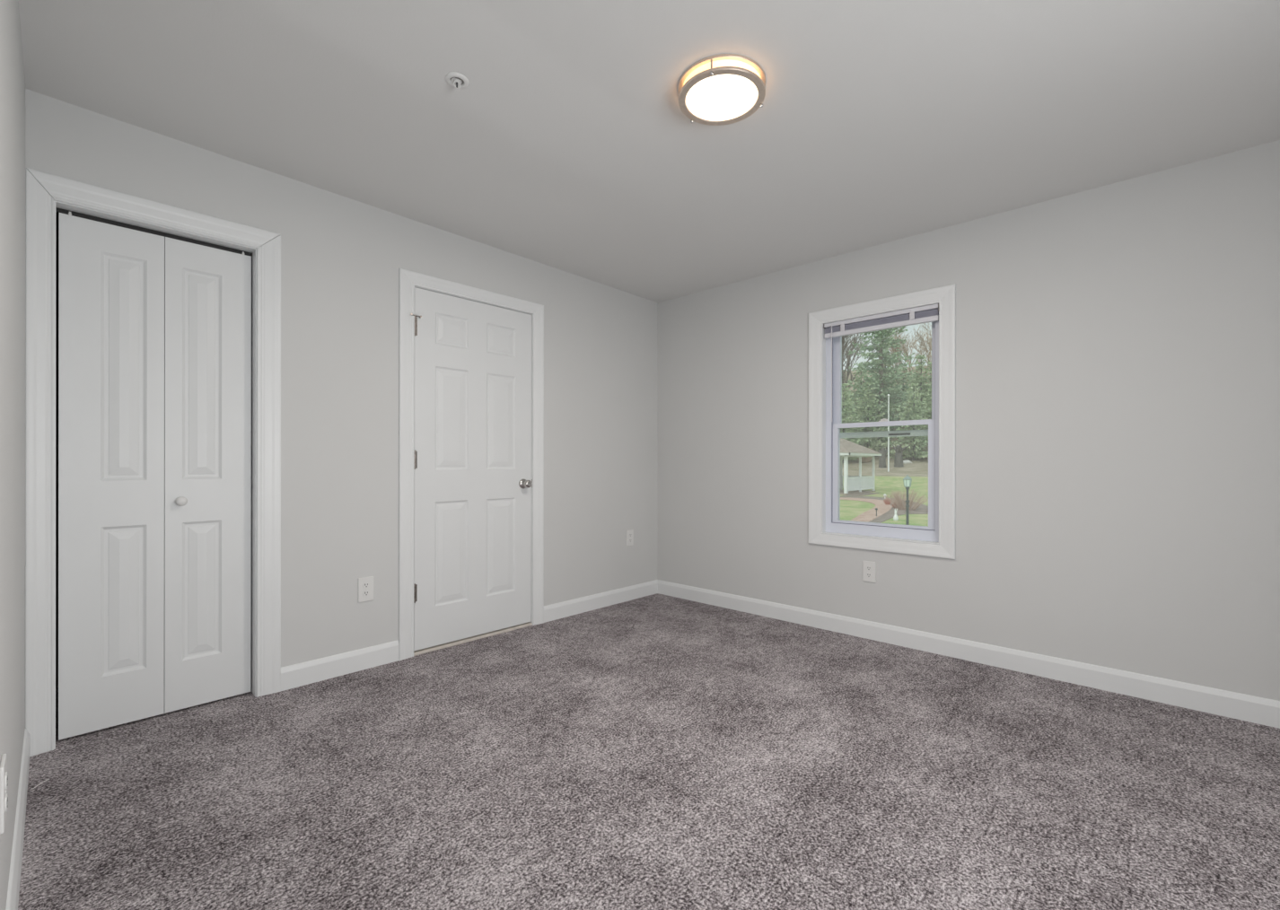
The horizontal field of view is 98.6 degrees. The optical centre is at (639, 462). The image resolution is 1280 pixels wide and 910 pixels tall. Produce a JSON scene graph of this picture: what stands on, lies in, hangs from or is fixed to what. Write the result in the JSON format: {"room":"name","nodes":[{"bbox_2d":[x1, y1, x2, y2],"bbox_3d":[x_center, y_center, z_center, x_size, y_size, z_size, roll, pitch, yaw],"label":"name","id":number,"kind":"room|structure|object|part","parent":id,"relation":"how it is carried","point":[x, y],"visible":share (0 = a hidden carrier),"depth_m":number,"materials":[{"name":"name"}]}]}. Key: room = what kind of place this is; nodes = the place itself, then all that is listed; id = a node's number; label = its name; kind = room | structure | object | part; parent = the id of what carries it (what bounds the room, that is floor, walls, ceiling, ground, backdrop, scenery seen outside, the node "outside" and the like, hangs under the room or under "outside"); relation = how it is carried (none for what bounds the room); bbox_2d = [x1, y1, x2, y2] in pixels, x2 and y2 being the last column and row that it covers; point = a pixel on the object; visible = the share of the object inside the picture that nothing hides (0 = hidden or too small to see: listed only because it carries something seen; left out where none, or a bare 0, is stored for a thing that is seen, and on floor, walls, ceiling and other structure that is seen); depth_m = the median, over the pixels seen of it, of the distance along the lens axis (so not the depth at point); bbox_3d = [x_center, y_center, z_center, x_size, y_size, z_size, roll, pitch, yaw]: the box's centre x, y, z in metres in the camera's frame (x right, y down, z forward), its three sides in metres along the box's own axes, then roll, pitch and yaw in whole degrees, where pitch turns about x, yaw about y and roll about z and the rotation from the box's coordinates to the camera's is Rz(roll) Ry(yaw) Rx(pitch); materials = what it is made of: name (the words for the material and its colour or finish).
{"room":"empty bedroom","nodes":[
{"label":"empty bedroom","id":0,"kind":"room"},
{"bbox_2d":[0,0,25,909],"bbox_3d":[-0.782,-0.217,0.555,4.220,2.620,0.120,0,0,43],"label":"wall","id":1,"kind":"structure","parent":0,"point":[12,69],"depth_m":1.37,"materials":[{"name":"grey paint"}]},
{"bbox_2d":[0,753,7,834],"bbox_3d":[-1.258,0.653,1.089,0.078,0.128,0.009,0,0,43],"label":"wall outlet","id":2,"kind":"object","parent":1,"relation":"attached to","point":[3,764],"visible":1,"depth_m":1.06,"materials":[{"name":"white plastic"}]},
{"bbox_2d":[4,793,7,812],"bbox_3d":[-1.256,0.674,1.091,0.034,0.029,0.003,0,0,43],"label":"receptacle","id":3,"kind":"object","parent":2,"relation":"attached to","point":[5,794],"depth_m":1.08,"materials":[{"name":"white plastic"}]},
{"bbox_2d":[4,771,7,790],"bbox_3d":[-1.256,0.631,1.091,0.034,0.029,0.003,0,0,43],"label":"receptacle","id":4,"kind":"object","parent":2,"relation":"attached to","point":[5,773],"depth_m":1.08,"materials":[{"name":"white plastic"}]},
{"bbox_2d":[5,728,29,909],"bbox_3d":[-0.775,1.038,0.638,4.080,0.110,0.013,0,0,43],"label":"baseboard","id":5,"kind":"structure","parent":1,"relation":"attached to","point":[15,867],"depth_m":1.49,"materials":[{"name":"white paint"}]},
{"bbox_2d":[55,212,58,686],"bbox_3d":[-1.845,-0.159,3.229,0.710,2.500,2.470,0,0,43],"label":"wall","id":6,"kind":"structure","parent":0,"point":[56,214],"depth_m":2.69,"materials":[{"name":"paint"}]},
{"bbox_2d":[25,88,657,667],"bbox_3d":[-1.158,-0.213,3.340,0.140,2.630,3.668,0,0,43],"label":"wall","id":7,"kind":"structure","parent":0,"point":[342,257],"depth_m":2.92,"materials":[{"name":"grey paint"}]},
{"bbox_2d":[25,167,280,756],"bbox_3d":[-1.995,0.000,2.333,0.018,2.180,0.814,0,0,43],"label":"trim","id":8,"kind":"structure","parent":7,"relation":"attached to","point":[42,188],"depth_m":2.09,"materials":[{"name":"white paint"}]},
{"bbox_2d":[53,200,259,749],"bbox_3d":[-2.056,0.041,2.376,0.130,2.100,0.666,0,0,43],"label":"door","id":9,"kind":"structure","parent":7,"relation":"in","point":[157,324],"depth_m":2.34,"materials":[{"name":"white paint"}]},
{"bbox_3d":[-1.999,0.167,2.401,0.038,0.040,0.040,0,0,43],"label":"knob","id":10,"kind":"part","parent":9,"relation":"part of","materials":[{"name":"white plastic"}]},
{"bbox_2d":[280,640,399,691],"bbox_3d":[-1.526,1.037,2.838,0.013,0.110,0.563,0,0,43],"label":"baseboard","id":11,"kind":"structure","parent":7,"relation":"attached to","point":[297,675],"depth_m":2.81,"materials":[{"name":"white paint"}]},
{"bbox_2d":[358,576,373,602],"bbox_3d":[-1.452,0.670,2.919,0.009,0.128,0.078,0,0,43],"label":"wall outlet","id":12,"kind":"object","parent":7,"relation":"attached to","point":[365,584],"visible":1,"depth_m":2.92,"materials":[{"name":"white plastic"}]},
{"bbox_2d":[362,590,369,596],"bbox_3d":[-1.450,0.692,2.917,0.003,0.029,0.034,0,0,43],"label":"receptacle","id":13,"kind":"object","parent":12,"relation":"attached to","point":[364,592],"depth_m":2.92,"materials":[{"name":"white plastic"}]},
{"bbox_2d":[362,582,369,587],"bbox_3d":[-1.450,0.649,2.917,0.003,0.029,0.034,0,0,43],"label":"receptacle","id":14,"kind":"object","parent":12,"relation":"attached to","point":[364,584],"depth_m":2.92,"materials":[{"name":"white plastic"}]},
{"bbox_2d":[410,286,532,650],"bbox_3d":[-1.034,0.041,3.423,0.208,2.103,0.851,0,0,43],"label":"door","id":15,"kind":"structure","parent":7,"relation":"in","point":[473,560],"depth_m":3.38,"materials":[{"name":"white paint"}]},
{"bbox_2d":[398,268,543,660],"bbox_3d":[-0.995,0.009,3.399,0.018,2.166,0.979,0,0,43],"label":"trim","id":16,"kind":"structure","parent":7,"relation":"attached to","point":[407,279],"depth_m":3.10,"materials":[{"name":"white paint"}]},
{"bbox_2d":[543,579,657,622],"bbox_3d":[-0.256,1.038,4.192,0.013,0.110,1.189,0,0,43],"label":"baseboard","id":17,"kind":"structure","parent":7,"relation":"attached to","point":[555,611],"depth_m":4.12,"materials":[{"name":"white paint"}]},
{"bbox_2d":[626,529,633,546],"bbox_3d":[-0.079,0.596,4.383,0.009,0.128,0.078,0,0,43],"label":"wall outlet","id":18,"kind":"object","parent":7,"relation":"attached to","point":[629,532],"visible":1,"depth_m":4.38,"materials":[{"name":"white plastic"}]},
{"bbox_2d":[17,593,1279,909],"bbox_3d":[0.150,1.154,2.208,5.120,0.120,3.808,0,0,43],"label":"floor","id":19,"kind":"structure","parent":0,"point":[657,751],"depth_m":1.84,"materials":[{"name":"grey carpet"}]},
{"bbox_2d":[413,622,532,656],"bbox_3d":[-1.044,1.084,3.445,0.126,0.017,0.804,0,0,43],"label":"threshold","id":20,"kind":"object","parent":19,"relation":"on","point":[525,625],"visible":0.47,"depth_m":3.37,"materials":[{"name":"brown wood"}]},
{"bbox_2d":[18,0,1279,302],"bbox_3d":[0.430,-1.432,1.933,4.100,0.187,3.548,0,0,43],"label":"ceiling","id":21,"kind":"structure","parent":0,"point":[568,145],"depth_m":2.08,"materials":[{"name":"paint"}]},
{"bbox_2d":[445,71,468,92],"bbox_3d":[-0.647,-1.336,1.946,0.080,0.034,0.080,0,0,43],"label":"sprinkler","id":22,"kind":"object","parent":21,"relation":"attached to","point":[458,76],"visible":1,"depth_m":1.94,"materials":[{"name":"white plastic"}]},
{"bbox_2d":[677,53,765,125],"bbox_3d":[0.295,-1.333,1.991,0.314,0.061,0.314,0,0,43],"label":"ceiling lamp","id":23,"kind":"object","parent":21,"relation":"attached to","point":[723,89],"visible":1,"depth_m":1.94,"materials":[{"name":"silver metal"}]},
{"bbox_3d":[0.240,-1.331,1.849,0.012,0.056,0.012,0,0,43],"label":"post","id":24,"kind":"part","parent":23,"relation":"part of","materials":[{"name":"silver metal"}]},
{"bbox_2d":[685,74,757,121],"bbox_3d":[0.295,-1.315,1.991,0.257,0.011,0.257,0,0,43],"label":"diffuser","id":25,"kind":"object","parent":23,"relation":"attached to","point":[710,97],"depth_m":1.98,"materials":[{"name":"white glass"}]},
{"bbox_3d":[0.295,-1.359,1.991,0.314,0.010,0.314,0,0,43],"label":"ceiling plate","id":26,"kind":"part","parent":23,"relation":"part of","materials":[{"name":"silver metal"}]},
{"bbox_2d":[683,59,760,84],"bbox_3d":[0.295,-1.343,1.991,0.276,0.038,0.276,0,0,43],"label":"diffuser","id":27,"kind":"object","parent":23,"relation":"attached to","point":[725,71],"depth_m":1.87,"materials":[{"name":"white glass"}]},
{"bbox_2d":[657,140,1279,701],"bbox_3d":[1.690,-0.215,3.292,4.360,2.620,0.160,0,0,43],"label":"wall","id":28,"kind":"structure","parent":0,"point":[1117,416],"depth_m":2.77,"materials":[{"name":"grey paint"}]},
{"bbox_2d":[862,561,876,582],"bbox_3d":[1.425,0.677,3.424,0.078,0.128,0.009,0,0,43],"label":"wall outlet","id":29,"kind":"object","parent":28,"relation":"attached to","point":[869,568],"visible":1,"depth_m":3.42,"materials":[{"name":"white plastic"}]},
{"bbox_2d":[823,303,938,543],"bbox_3d":[1.513,-0.228,3.451,0.727,1.406,0.150,0,0,43],"label":"window","id":30,"kind":"structure","parent":28,"relation":"in","point":[832,434],"depth_m":3.56,"materials":[{"name":"white paint"}]},
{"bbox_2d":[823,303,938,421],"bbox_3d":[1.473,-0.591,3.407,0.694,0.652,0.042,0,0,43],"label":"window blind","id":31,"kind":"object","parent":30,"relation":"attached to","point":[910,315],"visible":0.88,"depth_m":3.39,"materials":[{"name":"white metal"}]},
{"bbox_3d":[1.475,-0.836,3.411,0.684,0.029,0.027,0,0,43],"label":"rail","id":32,"kind":"part","parent":31,"relation":"part of","materials":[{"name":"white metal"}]},
{"bbox_3d":[1.513,0.085,3.451,0.657,0.684,0.030,0,0,43],"label":"sash","id":33,"kind":"part","parent":30,"relation":"part of","materials":[{"name":"white plastic"}]},
{"bbox_3d":[1.539,-0.555,3.478,0.657,0.650,0.028,0,0,43],"label":"sash","id":34,"kind":"part","parent":30,"relation":"part of","materials":[{"name":"white plastic"}]},
{"bbox_3d":[1.554,0.108,3.495,0.657,0.615,0.010,0,0,43],"label":"screen frame","id":35,"kind":"part","parent":30,"relation":"part of","materials":[{"name":"metal"}]},
{"bbox_2d":[808,284,955,559],"bbox_3d":[1.452,-0.232,3.394,0.874,1.544,0.018,0,0,43],"label":"trim","id":36,"kind":"structure","parent":28,"relation":"attached to","point":[945,296],"depth_m":3.29,"materials":[{"name":"white paint"}]},
{"bbox_2d":[657,579,1279,728],"bbox_3d":[1.642,1.040,3.218,4.087,0.110,0.013,0,0,43],"label":"baseboard","id":37,"kind":"structure","parent":28,"relation":"attached to","point":[1258,710],"depth_m":2.88,"materials":[{"name":"white paint"}]},
{"label":"outside","id":38,"kind":"structure","parent":0,"visible":0},
{"bbox_2d":[844,496,928,523],"bbox_3d":[12.746,2.410,28.332,4.723,0.060,23.120,0,0,18],"label":"bed","id":39,"kind":"object","parent":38,"point":[923,509],"visible":0.41,"depth_m":27.11,"materials":[{"name":"brown soil"}]},
{"bbox_2d":[883,498,891,504],"bbox_3d":[14.074,2.193,31.237,0.527,0.428,0.486,0,0,43],"label":"plant","id":40,"kind":"object","parent":39,"relation":"on","point":[886,501],"visible":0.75,"depth_m":31.23,"materials":[{"name":"red plant"}]},
{"bbox_2d":[882,489,928,510],"bbox_3d":[13.489,1.859,27.977,2.240,1.102,2.072,0,0,43],"label":"shrub","id":41,"kind":"object","parent":39,"relation":"on","point":[899,505],"visible":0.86,"depth_m":27.82,"materials":[{"name":"brown plant"}]},
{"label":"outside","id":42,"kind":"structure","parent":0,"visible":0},
{"bbox_2d":[839,492,879,497],"bbox_3d":[16.980,2.405,41.765,1.136,0.060,8.800,0,0,43],"label":"bed","id":43,"kind":"object","parent":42,"point":[863,494],"visible":0.78,"depth_m":40.63,"materials":[{"name":"brown soil"}]},
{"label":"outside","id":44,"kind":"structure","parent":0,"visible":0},
{"bbox_2d":[842,365,929,476],"bbox_3d":[44.639,-14.219,139.187,237.510,31.260,177.671,0,0,43],"label":"hillside","id":45,"kind":"structure","parent":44,"point":[919,467],"depth_m":62.90,"materials":[{"name":"green plant"}]},
{"bbox_2d":[840,383,870,463],"bbox_3d":[25.132,-4.756,68.037,6.875,10.365,6.577,0,0,20],"label":"pine tree","id":46,"kind":"object","parent":45,"relation":"on","point":[846,410],"visible":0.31,"depth_m":67.52,"materials":[{"name":"green plant"}]},
{"bbox_2d":[841,333,874,417],"bbox_3d":[30.337,-13.670,86.261,12.178,21.351,14.326,0,0,26],"label":"bare tree","id":47,"kind":"object","parent":45,"relation":"on","point":[854,339],"visible":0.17,"depth_m":85.64,"materials":[{"name":"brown plant"}]},
{"bbox_2d":[846,367,878,438],"bbox_3d":[33.558,-8.639,83.500,7.965,12.009,7.748,0,0,-8],"label":"pine tree","id":48,"kind":"object","parent":45,"relation":"on","point":[861,372],"visible":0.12,"depth_m":83.32,"materials":[{"name":"green plant"}]},
{"bbox_2d":[857,446,874,462],"bbox_3d":[27.648,-1.079,67.725,3.090,2.064,2.805,0,0,4],"label":"brush","id":49,"kind":"object","parent":45,"relation":"on","point":[863,459],"visible":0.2,"depth_m":67.25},
{"bbox_2d":[841,332,895,393],"bbox_3d":[34.511,-14.658,91.007,13.609,20.284,11.569,0,0,19],"label":"bare tree","id":50,"kind":"object","parent":45,"relation":"on","point":[872,351],"visible":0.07,"depth_m":91.45,"materials":[{"name":"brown plant"}]},
{"bbox_2d":[848,381,894,455],"bbox_3d":[29.588,-5.358,71.184,6.417,10.112,6.707,0,0,-16],"label":"pine tree","id":51,"kind":"object","parent":45,"relation":"on","point":[871,417],"visible":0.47,"depth_m":70.72,"materials":[{"name":"green plant"}]},
{"bbox_2d":[841,325,929,452],"bbox_3d":[32.772,-14.114,74.072,11.399,26.543,11.236,0,0,43],"label":"pine tree","id":52,"kind":"object","parent":45,"relation":"on","point":[881,336],"visible":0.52,"depth_m":72.89,"materials":[{"name":"green plant"}]},
{"bbox_2d":[878,447,892,468],"bbox_3d":[28.173,-0.473,63.259,1.465,2.691,1.528,0,0,19],"label":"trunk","id":53,"kind":"object","parent":45,"relation":"on","point":[881,460],"visible":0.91,"depth_m":62.86,"materials":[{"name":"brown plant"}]},
{"bbox_2d":[866,362,909,418],"bbox_3d":[40.670,-11.342,91.276,8.803,13.273,8.563,0,0,32],"label":"pine tree","id":54,"kind":"object","parent":45,"relation":"on","point":[887,364],"visible":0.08,"depth_m":90.70,"materials":[{"name":"green plant"}]},
{"bbox_2d":[887,394,889,472],"bbox_3d":[27.083,-3.254,59.989,0.260,8.439,0.260,0,0,43],"label":"flagpole","id":55,"kind":"object","parent":45,"relation":"on","point":[888,394],"visible":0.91,"depth_m":59.95,"materials":[{"name":"white metal"}]},
{"bbox_2d":[884,367,911,438],"bbox_3d":[39.211,-8.557,82.178,7.340,11.377,7.545,0,0,27],"label":"pine tree","id":56,"kind":"object","parent":45,"relation":"on","point":[902,369],"visible":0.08,"depth_m":81.96,"materials":[{"name":"green plant"}]},
{"bbox_2d":[892,444,909,467],"bbox_3d":[29.815,-0.692,63.028,1.451,2.924,2.151,0,0,-3],"label":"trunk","id":57,"kind":"object","parent":45,"relation":"on","point":[898,460],"visible":0.95,"depth_m":62.67,"materials":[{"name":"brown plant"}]},
{"bbox_2d":[871,324,931,391],"bbox_3d":[44.154,-13.922,88.082,12.359,18.011,13.175,0,0,-3],"label":"bare tree","id":58,"kind":"object","parent":45,"relation":"on","point":[921,339],"visible":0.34,"depth_m":87.76,"materials":[{"name":"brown plant"}]},
{"bbox_2d":[889,437,916,454],"bbox_3d":[33.398,-2.410,70.501,4.229,3.145,4.113,0,0,43],"label":"brush","id":59,"kind":"object","parent":45,"relation":"on","point":[895,438],"visible":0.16,"depth_m":70.17,"materials":[{"name":"green plant"}]},
{"bbox_2d":[885,382,930,460],"bbox_3d":[33.265,-4.838,66.669,6.539,9.860,6.256,0,0,-31],"label":"pine tree","id":60,"kind":"object","parent":45,"relation":"on","point":[920,443],"visible":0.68,"depth_m":66.53,"materials":[{"name":"green plant"}]},
{"bbox_2d":[889,323,931,381],"bbox_3d":[50.990,-16.404,100.255,12.948,18.868,13.802,0,0,-29],"label":"bare tree","id":61,"kind":"object","parent":45,"relation":"on","point":[916,348],"visible":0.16,"depth_m":100.76,"materials":[{"name":"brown plant"}]},
{"bbox_2d":[892,354,931,445],"bbox_3d":[38.308,-8.065,74.991,8.803,13.273,8.563,0,0,28],"label":"pine tree","id":62,"kind":"object","parent":45,"relation":"on","point":[924,389],"visible":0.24,"depth_m":74.53,"materials":[{"name":"green plant"}]},
{"bbox_2d":[910,336,931,417],"bbox_3d":[47.476,-12.239,86.569,11.920,16.295,11.182,0,0,-33],"label":"bare tree","id":63,"kind":"object","parent":45,"relation":"on","point":[930,356],"visible":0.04,"depth_m":86.92,"materials":[{"name":"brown plant"}]},
{"bbox_2d":[918,388,931,447],"bbox_3d":[37.518,-5.212,69.808,5.775,9.101,6.036,0,0,7],"label":"pine tree","id":64,"kind":"object","parent":45,"relation":"on","point":[929,405],"visible":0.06,"depth_m":70.02,"materials":[{"name":"green plant"}]},
{"bbox_2d":[921,443,928,459],"bbox_3d":[35.200,-1.513,67.021,3.252,2.168,3.342,0,0,43],"label":"brush","id":65,"kind":"object","parent":45,"relation":"on","point":[925,458],"visible":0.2,"depth_m":66.61,"materials":[{"name":"green plant"}]},
{"bbox_2d":[919,362,931,429],"bbox_3d":[41.005,-8.346,78.132,4.960,11.718,5.042,0,0,13],"label":"pine tree","id":66,"kind":"object","parent":45,"relation":"on","point":[928,363],"visible":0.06,"depth_m":77.88,"materials":[{"name":"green plant"}]},
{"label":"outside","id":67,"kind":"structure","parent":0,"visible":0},
{"bbox_2d":[839,475,928,526],"bbox_3d":[14.385,1.887,32.455,92.882,1.026,53.002,0,0,24],"label":"lawn","id":68,"kind":"structure","parent":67,"point":[849,510],"depth_m":38.91,"materials":[{"name":"green plant"}]},
{"bbox_2d":[839,438,882,495],"bbox_3d":[15.245,0.022,44.849,6.480,4.950,6.540,0,0,43],"label":"gazebo","id":69,"kind":"object","parent":68,"relation":"on","point":[853,485],"visible":0.44,"depth_m":42.93,"materials":[{"name":"white wood"}]},
{"bbox_3d":[17.112,0.889,46.826,0.150,2.820,0.150,0,0,43],"label":"post","id":70,"kind":"part","parent":69,"relation":"part of","materials":[{"name":"white paint"}]},
{"bbox_3d":[15.344,0.889,41.025,0.220,2.820,0.220,0,0,43],"label":"post","id":71,"kind":"part","parent":69,"relation":"part of","materials":[{"name":"white paint"}]},
{"bbox_3d":[18.088,1.610,45.909,2.780,1.020,0.100,0,0,43],"label":"railing","id":72,"kind":"part","parent":69,"relation":"part of","materials":[{"name":"white paint"}]},
{"bbox_3d":[16.274,1.609,42.017,0.100,1.020,2.820,0,0,43],"label":"railing","id":73,"kind":"part","parent":69,"relation":"part of","materials":[{"name":"white paint"}]},
{"bbox_3d":[17.205,0.890,43.008,0.150,2.820,0.150,0,0,43],"label":"post","id":74,"kind":"part","parent":69,"relation":"part of","materials":[{"name":"white paint"}]},
{"bbox_3d":[18.135,1.611,44.000,0.100,1.020,2.820,0,0,43],"label":"railing","id":75,"kind":"part","parent":69,"relation":"part of","materials":[{"name":"white paint"}]},
{"bbox_3d":[19.067,0.892,44.992,0.150,2.820,0.150,0,0,43],"label":"post","id":76,"kind":"part","parent":69,"relation":"part of","materials":[{"name":"white paint"}]},
{"bbox_2d":[893,508,898,520],"bbox_3d":[10.622,2.148,22.870,0.200,0.502,0.250,0,0,43],"label":"ornament","id":77,"kind":"object","parent":68,"relation":"on","point":[895,518],"visible":1,"depth_m":22.81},
{"bbox_2d":[903,474,911,525],"bbox_3d":[8.743,1.389,18.000,0.242,2.020,0.280,0,0,43],"label":"lamp post","id":78,"kind":"object","parent":68,"relation":"on","point":[907,479],"visible":0.88,"depth_m":17.96,"materials":[{"name":"black metal"}]},
{"bbox_3d":[8.744,0.660,18.000,0.204,0.213,0.236,0,0,43],"label":"lantern glass","id":79,"kind":"part","parent":78,"relation":"part of","materials":[{"name":"glass"}]},
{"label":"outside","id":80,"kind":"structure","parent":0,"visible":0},
{"bbox_2d":[839,497,892,522],"bbox_3d":[11.268,2.398,28.098,3.941,0.060,19.715,0,0,17],"label":"path","id":81,"kind":"structure","parent":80,"point":[867,516],"depth_m":27.50,"materials":[{"name":"beige concrete"}]}
]}

